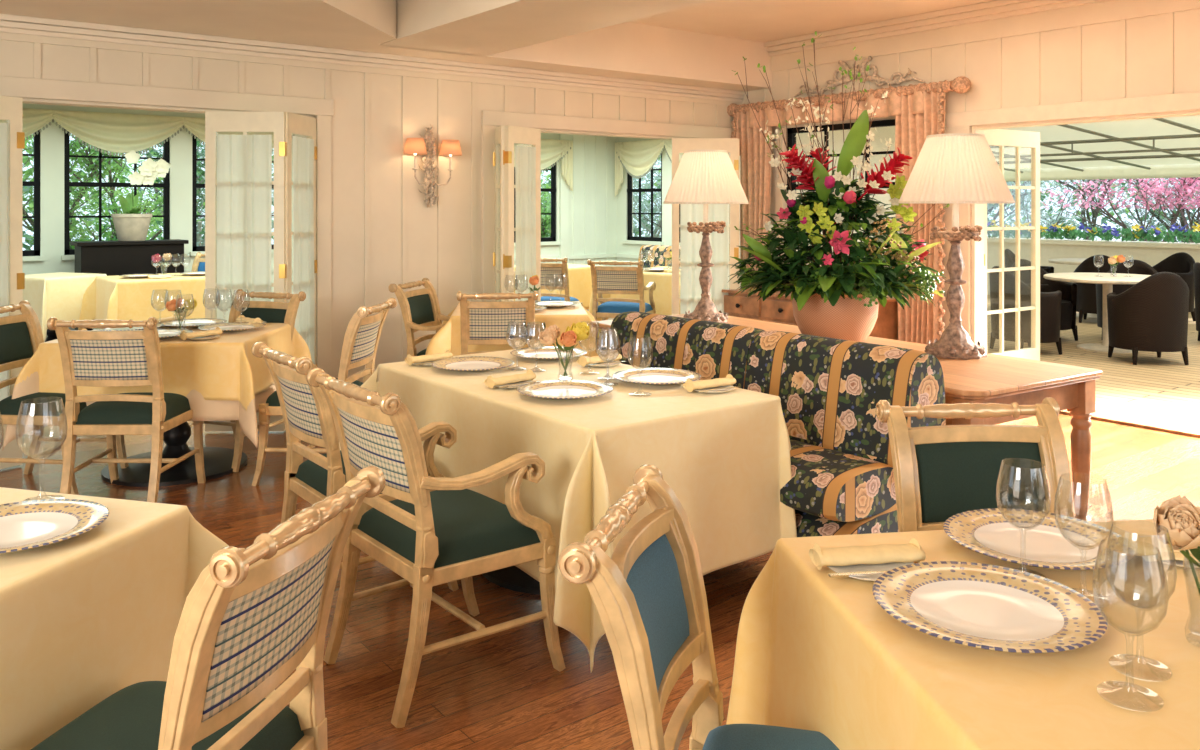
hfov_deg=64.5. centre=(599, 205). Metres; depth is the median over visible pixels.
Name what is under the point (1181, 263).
wicker armchair
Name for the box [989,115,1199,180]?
awning
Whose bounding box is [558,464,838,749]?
chair
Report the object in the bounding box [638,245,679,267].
banquette
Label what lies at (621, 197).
wall
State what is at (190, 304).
flowers
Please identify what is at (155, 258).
vase
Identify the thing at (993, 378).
console table
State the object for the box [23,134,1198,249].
woodland
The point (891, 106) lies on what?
curtain valance
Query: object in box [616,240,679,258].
trim
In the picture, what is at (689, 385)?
napkin
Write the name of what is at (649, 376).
dinner plate
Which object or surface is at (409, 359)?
napkin
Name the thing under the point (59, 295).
tablecloth
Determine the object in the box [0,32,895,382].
wall
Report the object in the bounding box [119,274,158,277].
dinner plate
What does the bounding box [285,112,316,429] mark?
door
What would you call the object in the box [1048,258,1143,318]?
table
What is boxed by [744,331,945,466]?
cushion
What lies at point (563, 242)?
trim
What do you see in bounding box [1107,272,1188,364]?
wicker armchair
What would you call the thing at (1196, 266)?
wicker armchair
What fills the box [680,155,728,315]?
sheer curtain
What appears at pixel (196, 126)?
swag valance
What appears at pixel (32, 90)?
trim
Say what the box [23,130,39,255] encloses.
window
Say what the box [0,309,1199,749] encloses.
floor
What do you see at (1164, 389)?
deck
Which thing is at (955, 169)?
table lamp
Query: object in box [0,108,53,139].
swag valance
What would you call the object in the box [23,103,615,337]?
wall
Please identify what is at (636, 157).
swag valance
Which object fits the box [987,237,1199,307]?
wall
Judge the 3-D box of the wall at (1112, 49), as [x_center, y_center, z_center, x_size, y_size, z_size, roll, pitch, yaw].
[4.417,-0.050,5.244,0.152,3.000,9.910,0,0,-38]
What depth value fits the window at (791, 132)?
8.37 m
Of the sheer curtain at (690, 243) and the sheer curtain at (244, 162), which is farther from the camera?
the sheer curtain at (690, 243)
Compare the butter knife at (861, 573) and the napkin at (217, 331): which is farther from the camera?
the napkin at (217, 331)
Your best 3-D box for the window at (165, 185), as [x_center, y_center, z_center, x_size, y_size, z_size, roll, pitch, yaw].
[-5.549,-0.160,10.944,1.100,1.420,0.070,0,0,-38]
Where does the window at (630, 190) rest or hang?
in the wall at (621, 197)
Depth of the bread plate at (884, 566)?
1.82 m
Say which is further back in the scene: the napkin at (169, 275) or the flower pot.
the napkin at (169, 275)
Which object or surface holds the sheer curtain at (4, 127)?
hanging from the door at (12, 136)
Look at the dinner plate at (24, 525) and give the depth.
2.08 m
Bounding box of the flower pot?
[792,288,878,341]
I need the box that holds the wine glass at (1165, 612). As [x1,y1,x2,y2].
[1092,541,1168,704]
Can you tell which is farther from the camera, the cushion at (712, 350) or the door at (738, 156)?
the door at (738, 156)
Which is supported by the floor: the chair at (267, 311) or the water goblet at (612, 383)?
the chair at (267, 311)
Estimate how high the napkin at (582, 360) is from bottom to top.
0.050 m
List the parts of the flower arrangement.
ginger flower, ginger flower, ginger flower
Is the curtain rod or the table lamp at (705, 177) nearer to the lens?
the table lamp at (705, 177)
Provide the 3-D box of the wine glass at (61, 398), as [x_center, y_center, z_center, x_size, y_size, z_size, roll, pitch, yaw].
[-1.319,0.580,2.247,0.106,0.240,0.106,0,0,-38]
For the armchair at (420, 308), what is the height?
0.938 m
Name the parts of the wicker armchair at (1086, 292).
leg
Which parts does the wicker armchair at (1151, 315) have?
leg, leg, leg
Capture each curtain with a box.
[0,123,8,400]
[217,135,271,322]
[293,136,314,364]
[515,146,535,300]
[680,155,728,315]
[731,108,771,286]
[739,156,740,286]
[895,87,944,344]
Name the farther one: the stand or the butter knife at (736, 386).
the stand
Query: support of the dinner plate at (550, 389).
on the tablecloth at (725, 457)
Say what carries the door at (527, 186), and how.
on the floor
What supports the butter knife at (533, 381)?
on the bread plate at (520, 382)
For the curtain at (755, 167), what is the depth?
8.83 m
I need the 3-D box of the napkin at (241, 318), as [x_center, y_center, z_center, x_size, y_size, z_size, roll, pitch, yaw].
[-2.058,0.671,5.551,0.210,0.050,0.088,0,0,43]
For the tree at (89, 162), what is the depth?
13.12 m
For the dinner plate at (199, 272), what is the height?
0.024 m
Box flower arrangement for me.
[727,31,949,341]
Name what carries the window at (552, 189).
in the wall at (52, 137)
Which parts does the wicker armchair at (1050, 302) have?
leg, leg, leg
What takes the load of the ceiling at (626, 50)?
attached to the wall at (384, 233)
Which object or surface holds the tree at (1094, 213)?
on the ground
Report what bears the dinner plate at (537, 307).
on the tablecloth at (448, 337)
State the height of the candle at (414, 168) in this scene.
0.110 m
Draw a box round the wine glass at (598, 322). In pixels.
[579,322,600,374]
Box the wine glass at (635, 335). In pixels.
[627,335,652,396]
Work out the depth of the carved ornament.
7.96 m
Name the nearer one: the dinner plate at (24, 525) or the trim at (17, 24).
the dinner plate at (24, 525)
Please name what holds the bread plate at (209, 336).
on the tablecloth at (224, 367)
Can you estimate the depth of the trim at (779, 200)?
8.69 m
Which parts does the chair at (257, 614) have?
seat, frame, panel, crest rail, seat frame, leg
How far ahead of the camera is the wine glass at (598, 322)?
3.97 m
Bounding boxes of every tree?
[23,134,204,248]
[31,139,272,246]
[197,150,273,245]
[515,167,550,237]
[633,155,660,231]
[633,159,660,236]
[987,180,1101,238]
[997,179,1124,239]
[1030,177,1199,242]
[1090,178,1199,242]
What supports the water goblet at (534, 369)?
on the tablecloth at (725, 457)
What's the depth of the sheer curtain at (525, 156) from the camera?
7.26 m
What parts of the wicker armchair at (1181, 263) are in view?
leg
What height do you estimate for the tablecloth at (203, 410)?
0.514 m
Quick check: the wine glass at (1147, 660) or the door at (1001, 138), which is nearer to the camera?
the wine glass at (1147, 660)
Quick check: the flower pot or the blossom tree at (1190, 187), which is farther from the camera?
the blossom tree at (1190, 187)
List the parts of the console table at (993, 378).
leg, moulding, leg, leg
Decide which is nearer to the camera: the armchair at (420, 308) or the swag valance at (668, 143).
the armchair at (420, 308)
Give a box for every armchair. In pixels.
[307,368,564,727]
[388,278,449,355]
[587,259,655,320]
[989,266,1061,354]
[1004,249,1053,272]
[1010,259,1077,340]
[1073,255,1119,322]
[1096,260,1157,339]
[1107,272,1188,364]
[1153,252,1195,320]
[1193,262,1199,340]
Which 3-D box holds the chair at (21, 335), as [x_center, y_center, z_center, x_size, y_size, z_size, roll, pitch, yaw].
[-2.867,0.984,4.930,0.621,0.938,0.514,0,0,4]
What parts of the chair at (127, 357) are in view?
leg, crest rail, panel, frame, leg, seat frame, seat, leg, leg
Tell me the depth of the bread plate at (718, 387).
3.59 m
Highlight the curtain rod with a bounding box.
[727,76,970,116]
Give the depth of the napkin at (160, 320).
5.58 m
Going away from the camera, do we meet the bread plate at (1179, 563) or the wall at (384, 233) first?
the bread plate at (1179, 563)
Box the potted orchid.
[111,150,170,240]
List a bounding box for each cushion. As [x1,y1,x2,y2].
[606,311,764,388]
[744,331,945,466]
[780,439,895,521]
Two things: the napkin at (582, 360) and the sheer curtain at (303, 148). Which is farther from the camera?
the sheer curtain at (303, 148)
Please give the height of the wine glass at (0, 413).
0.240 m
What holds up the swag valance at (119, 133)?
attached to the wall at (52, 137)
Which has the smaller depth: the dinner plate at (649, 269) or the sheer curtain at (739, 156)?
the sheer curtain at (739, 156)
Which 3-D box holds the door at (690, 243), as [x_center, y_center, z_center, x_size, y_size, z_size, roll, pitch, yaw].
[0.937,0.419,8.494,0.592,2.038,0.120,0,0,7]
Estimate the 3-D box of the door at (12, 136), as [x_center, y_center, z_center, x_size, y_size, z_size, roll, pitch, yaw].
[-3.349,0.419,5.104,0.078,2.038,0.470,0,0,35]
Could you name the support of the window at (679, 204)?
in the wall at (621, 197)
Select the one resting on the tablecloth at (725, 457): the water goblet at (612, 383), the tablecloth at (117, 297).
the water goblet at (612, 383)
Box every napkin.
[147,274,171,278]
[155,314,182,322]
[179,327,222,339]
[236,315,262,323]
[404,350,452,365]
[483,369,535,387]
[577,351,621,366]
[663,268,679,271]
[683,374,735,391]
[809,538,925,569]
[1118,532,1199,562]
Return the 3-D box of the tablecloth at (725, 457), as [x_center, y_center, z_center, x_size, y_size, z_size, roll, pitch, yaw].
[-0.216,1.071,3.824,1.104,0.736,1.950,0,0,-38]
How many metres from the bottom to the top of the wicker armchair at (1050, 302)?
0.858 m
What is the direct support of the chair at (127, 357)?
on the floor
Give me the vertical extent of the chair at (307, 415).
0.938 m
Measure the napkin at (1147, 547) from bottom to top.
0.050 m
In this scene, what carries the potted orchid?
on the stand
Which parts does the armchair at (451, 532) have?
leg, crest rail, panel, frame, leg, armrest, seat frame, seat, leg, armrest, leg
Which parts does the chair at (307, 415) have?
crest rail, leg, panel, frame, seat, seat frame, leg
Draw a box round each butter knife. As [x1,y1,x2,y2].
[500,381,537,387]
[591,361,625,366]
[699,386,740,392]
[828,571,886,577]
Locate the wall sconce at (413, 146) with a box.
[403,124,461,206]
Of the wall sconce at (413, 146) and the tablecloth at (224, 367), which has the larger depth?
the wall sconce at (413, 146)
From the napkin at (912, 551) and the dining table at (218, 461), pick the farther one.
the dining table at (218, 461)
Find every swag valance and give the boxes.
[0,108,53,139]
[52,110,183,155]
[184,117,294,151]
[514,139,572,190]
[615,139,664,195]
[664,140,683,163]
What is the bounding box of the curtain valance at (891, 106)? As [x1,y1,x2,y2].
[738,89,937,128]
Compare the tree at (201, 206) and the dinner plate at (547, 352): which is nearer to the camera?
the dinner plate at (547, 352)
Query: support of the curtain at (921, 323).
hanging from the curtain rod
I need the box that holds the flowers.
[987,220,1199,243]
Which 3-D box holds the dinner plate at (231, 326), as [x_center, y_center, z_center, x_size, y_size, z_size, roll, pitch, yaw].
[-2.060,0.685,5.327,0.356,0.024,0.356,0,0,-38]
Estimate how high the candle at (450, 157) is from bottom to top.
0.110 m
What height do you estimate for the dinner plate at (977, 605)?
0.024 m
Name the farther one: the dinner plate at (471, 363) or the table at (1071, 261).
the table at (1071, 261)
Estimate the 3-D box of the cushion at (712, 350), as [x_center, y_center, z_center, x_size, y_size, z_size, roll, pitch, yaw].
[0.422,0.802,4.654,0.287,0.496,0.985,0,0,-38]
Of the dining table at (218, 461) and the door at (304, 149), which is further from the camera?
the door at (304, 149)
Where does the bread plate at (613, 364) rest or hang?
on the tablecloth at (725, 457)
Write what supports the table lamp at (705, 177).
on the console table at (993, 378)
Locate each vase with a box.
[151,253,171,274]
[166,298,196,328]
[527,275,539,301]
[539,322,589,376]
[663,251,671,267]
[1108,255,1124,276]
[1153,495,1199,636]
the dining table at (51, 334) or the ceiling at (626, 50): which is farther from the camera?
the dining table at (51, 334)
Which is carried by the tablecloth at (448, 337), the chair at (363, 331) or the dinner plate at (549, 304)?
the dinner plate at (549, 304)
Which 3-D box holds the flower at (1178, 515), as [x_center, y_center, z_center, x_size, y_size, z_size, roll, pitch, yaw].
[0.987,0.581,1.532,0.163,0.239,0.153,0,0,33]
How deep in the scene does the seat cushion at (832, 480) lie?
3.45 m
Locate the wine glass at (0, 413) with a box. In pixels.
[0,413,3,448]
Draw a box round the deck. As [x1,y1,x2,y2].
[987,294,1199,428]
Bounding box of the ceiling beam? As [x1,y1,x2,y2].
[380,0,714,55]
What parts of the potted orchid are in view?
pot, stem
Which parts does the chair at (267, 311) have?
leg, leg, frame, crest rail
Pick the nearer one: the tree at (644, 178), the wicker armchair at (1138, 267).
the wicker armchair at (1138, 267)
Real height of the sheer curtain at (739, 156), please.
1.590 m
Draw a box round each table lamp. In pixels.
[663,150,748,322]
[898,133,1014,358]
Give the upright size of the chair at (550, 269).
0.938 m
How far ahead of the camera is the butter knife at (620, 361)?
4.13 m
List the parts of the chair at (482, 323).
crest rail, panel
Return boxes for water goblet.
[506,321,528,370]
[525,322,545,371]
[595,328,618,379]
[596,331,620,385]
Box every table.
[45,329,56,341]
[101,422,246,486]
[482,566,540,594]
[590,314,1101,521]
[1044,272,1150,352]
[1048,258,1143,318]
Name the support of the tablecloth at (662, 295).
on the dining table
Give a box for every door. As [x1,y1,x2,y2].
[0,96,24,468]
[205,112,286,430]
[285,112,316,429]
[493,126,503,300]
[503,125,540,300]
[672,138,737,315]
[729,139,740,288]
[984,129,1039,360]
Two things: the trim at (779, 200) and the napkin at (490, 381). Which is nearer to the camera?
the napkin at (490, 381)
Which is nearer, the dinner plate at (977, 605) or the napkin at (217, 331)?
the dinner plate at (977, 605)
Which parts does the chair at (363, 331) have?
leg, seat frame, seat, frame, panel, crest rail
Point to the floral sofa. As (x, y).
(829, 390)
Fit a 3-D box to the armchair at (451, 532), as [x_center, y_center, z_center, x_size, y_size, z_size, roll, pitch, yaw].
[-0.519,0.984,2.991,0.621,0.938,0.580,0,0,-39]
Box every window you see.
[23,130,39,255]
[64,129,169,254]
[192,134,273,251]
[514,162,555,242]
[627,153,661,241]
[679,204,679,242]
[786,119,894,265]
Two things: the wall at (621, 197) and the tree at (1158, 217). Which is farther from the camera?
the tree at (1158, 217)
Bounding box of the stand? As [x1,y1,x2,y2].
[70,239,188,330]
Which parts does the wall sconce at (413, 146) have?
lamp shade, arm, arm, lamp shade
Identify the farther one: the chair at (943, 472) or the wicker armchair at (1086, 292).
the wicker armchair at (1086, 292)
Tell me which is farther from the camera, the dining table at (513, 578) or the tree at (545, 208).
the tree at (545, 208)
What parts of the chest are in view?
drawer, drawer, drawer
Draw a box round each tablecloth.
[0,487,274,749]
[2,372,275,450]
[14,323,311,410]
[23,272,106,341]
[78,273,204,329]
[339,349,796,671]
[425,301,597,356]
[514,264,600,309]
[589,266,679,320]
[726,519,1199,749]
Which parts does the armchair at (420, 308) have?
crest rail, seat, armrest, armrest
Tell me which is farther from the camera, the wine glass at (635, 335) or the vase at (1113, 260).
the vase at (1113, 260)
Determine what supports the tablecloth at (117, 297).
on the dining table
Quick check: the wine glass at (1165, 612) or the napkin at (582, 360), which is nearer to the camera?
the wine glass at (1165, 612)
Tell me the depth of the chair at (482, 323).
5.80 m
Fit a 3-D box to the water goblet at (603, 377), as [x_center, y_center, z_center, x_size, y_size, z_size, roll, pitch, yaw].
[0.030,0.598,3.850,0.097,0.204,0.097,0,0,-38]
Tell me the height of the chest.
0.705 m
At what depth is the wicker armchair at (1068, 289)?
10.28 m
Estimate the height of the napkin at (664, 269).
0.050 m
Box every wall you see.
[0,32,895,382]
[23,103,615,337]
[616,137,671,266]
[742,0,1199,331]
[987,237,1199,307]
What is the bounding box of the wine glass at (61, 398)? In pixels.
[15,398,67,500]
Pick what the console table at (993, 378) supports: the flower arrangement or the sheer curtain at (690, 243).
the flower arrangement
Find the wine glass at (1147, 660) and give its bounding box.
[1105,522,1176,661]
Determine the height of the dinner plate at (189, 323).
0.024 m
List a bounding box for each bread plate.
[186,335,219,339]
[413,360,436,365]
[495,380,532,388]
[586,360,620,366]
[694,385,733,392]
[827,562,913,580]
[1139,536,1199,567]
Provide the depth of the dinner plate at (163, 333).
5.12 m
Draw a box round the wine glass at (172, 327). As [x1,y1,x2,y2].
[164,290,182,328]
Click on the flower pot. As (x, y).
(849, 319)
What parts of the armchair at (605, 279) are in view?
leg, crest rail, panel, frame, seat, seat frame, armrest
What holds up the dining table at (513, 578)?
on the floor
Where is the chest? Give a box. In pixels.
[722,287,897,339]
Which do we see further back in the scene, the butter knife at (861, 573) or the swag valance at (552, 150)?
the swag valance at (552, 150)
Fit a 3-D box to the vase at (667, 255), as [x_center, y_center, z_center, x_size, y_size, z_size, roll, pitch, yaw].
[0.753,0.597,10.403,0.094,0.207,0.156,0,0,20]
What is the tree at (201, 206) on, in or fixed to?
on the ground
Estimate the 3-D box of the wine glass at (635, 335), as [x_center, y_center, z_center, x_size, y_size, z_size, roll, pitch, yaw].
[0.149,0.593,3.524,0.095,0.214,0.095,0,0,-38]
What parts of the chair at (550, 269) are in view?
panel, crest rail, frame, seat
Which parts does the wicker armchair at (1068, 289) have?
seat, leg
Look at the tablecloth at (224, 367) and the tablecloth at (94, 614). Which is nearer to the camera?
the tablecloth at (94, 614)
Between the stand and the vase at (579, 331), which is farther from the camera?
the stand
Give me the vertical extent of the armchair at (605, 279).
0.938 m
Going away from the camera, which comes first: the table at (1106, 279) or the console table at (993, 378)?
the console table at (993, 378)
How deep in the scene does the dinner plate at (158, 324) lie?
5.29 m
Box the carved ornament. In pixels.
[794,56,923,97]
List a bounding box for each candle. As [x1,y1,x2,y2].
[412,155,417,169]
[447,156,452,170]
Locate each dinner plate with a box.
[0,499,108,553]
[92,323,162,330]
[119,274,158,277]
[157,329,192,338]
[161,318,226,327]
[180,271,204,275]
[198,322,265,331]
[431,356,513,371]
[510,346,586,359]
[517,380,612,398]
[535,301,579,307]
[535,305,546,310]
[612,368,701,384]
[643,268,671,271]
[872,561,1107,652]
[943,508,1134,569]
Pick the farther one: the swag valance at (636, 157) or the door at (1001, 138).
the swag valance at (636, 157)
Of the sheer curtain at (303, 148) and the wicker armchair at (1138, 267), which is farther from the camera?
the wicker armchair at (1138, 267)
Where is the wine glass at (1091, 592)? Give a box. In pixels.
[1054,475,1113,601]
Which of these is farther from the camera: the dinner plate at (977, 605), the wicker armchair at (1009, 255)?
the wicker armchair at (1009, 255)
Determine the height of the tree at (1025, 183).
4.701 m
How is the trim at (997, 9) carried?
attached to the wall at (1112, 49)
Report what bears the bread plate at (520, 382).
on the tablecloth at (725, 457)
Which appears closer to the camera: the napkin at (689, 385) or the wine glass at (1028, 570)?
the wine glass at (1028, 570)
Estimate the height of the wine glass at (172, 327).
0.214 m
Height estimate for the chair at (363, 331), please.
0.938 m
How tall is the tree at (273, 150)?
4.584 m
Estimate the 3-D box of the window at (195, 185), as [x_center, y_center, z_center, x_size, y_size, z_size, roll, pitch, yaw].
[-4.480,-0.160,11.769,1.100,1.420,0.070,0,0,-38]
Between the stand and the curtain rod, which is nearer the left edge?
the stand
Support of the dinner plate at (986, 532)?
on the tablecloth at (816, 651)
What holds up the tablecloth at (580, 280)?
on the dining table
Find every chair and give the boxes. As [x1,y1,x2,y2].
[0,300,128,494]
[31,466,385,749]
[47,317,205,502]
[189,289,305,471]
[191,252,204,271]
[252,298,396,485]
[252,342,458,590]
[456,291,537,354]
[541,257,583,306]
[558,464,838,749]
[876,398,1073,531]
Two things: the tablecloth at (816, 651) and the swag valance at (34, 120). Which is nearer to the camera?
the tablecloth at (816, 651)
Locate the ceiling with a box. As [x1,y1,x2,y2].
[628,0,994,41]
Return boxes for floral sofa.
[606,311,945,536]
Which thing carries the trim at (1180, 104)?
attached to the wall at (1112, 49)
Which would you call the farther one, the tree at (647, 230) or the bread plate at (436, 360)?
the tree at (647, 230)
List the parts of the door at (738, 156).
frame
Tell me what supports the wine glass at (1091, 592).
on the tablecloth at (816, 651)
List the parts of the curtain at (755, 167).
bobble trim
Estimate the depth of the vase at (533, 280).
6.57 m
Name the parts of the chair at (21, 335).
crest rail, frame, seat frame, leg, seat, leg, leg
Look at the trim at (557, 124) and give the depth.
7.69 m
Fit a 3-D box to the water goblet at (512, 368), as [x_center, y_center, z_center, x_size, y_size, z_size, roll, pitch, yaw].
[-0.355,0.598,4.071,0.097,0.204,0.097,0,0,-38]
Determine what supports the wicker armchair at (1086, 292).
on the deck
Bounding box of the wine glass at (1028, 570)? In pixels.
[996,462,1050,572]
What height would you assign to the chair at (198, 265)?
0.938 m
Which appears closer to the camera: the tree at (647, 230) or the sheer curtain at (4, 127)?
the sheer curtain at (4, 127)
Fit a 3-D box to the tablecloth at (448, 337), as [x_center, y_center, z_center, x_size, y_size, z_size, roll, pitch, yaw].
[-0.552,1.021,6.545,1.269,0.635,1.269,0,0,-5]
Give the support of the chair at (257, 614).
on the floor
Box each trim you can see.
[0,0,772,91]
[0,13,744,101]
[0,76,333,375]
[23,134,615,271]
[481,110,735,301]
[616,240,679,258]
[764,0,1109,55]
[775,115,894,266]
[943,92,1199,345]
[1060,410,1199,437]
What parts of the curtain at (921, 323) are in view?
bobble trim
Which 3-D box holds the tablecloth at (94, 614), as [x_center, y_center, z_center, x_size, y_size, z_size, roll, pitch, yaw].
[-1.530,1.070,1.913,1.254,0.733,1.254,0,0,15]
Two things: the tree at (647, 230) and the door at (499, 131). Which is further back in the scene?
the tree at (647, 230)

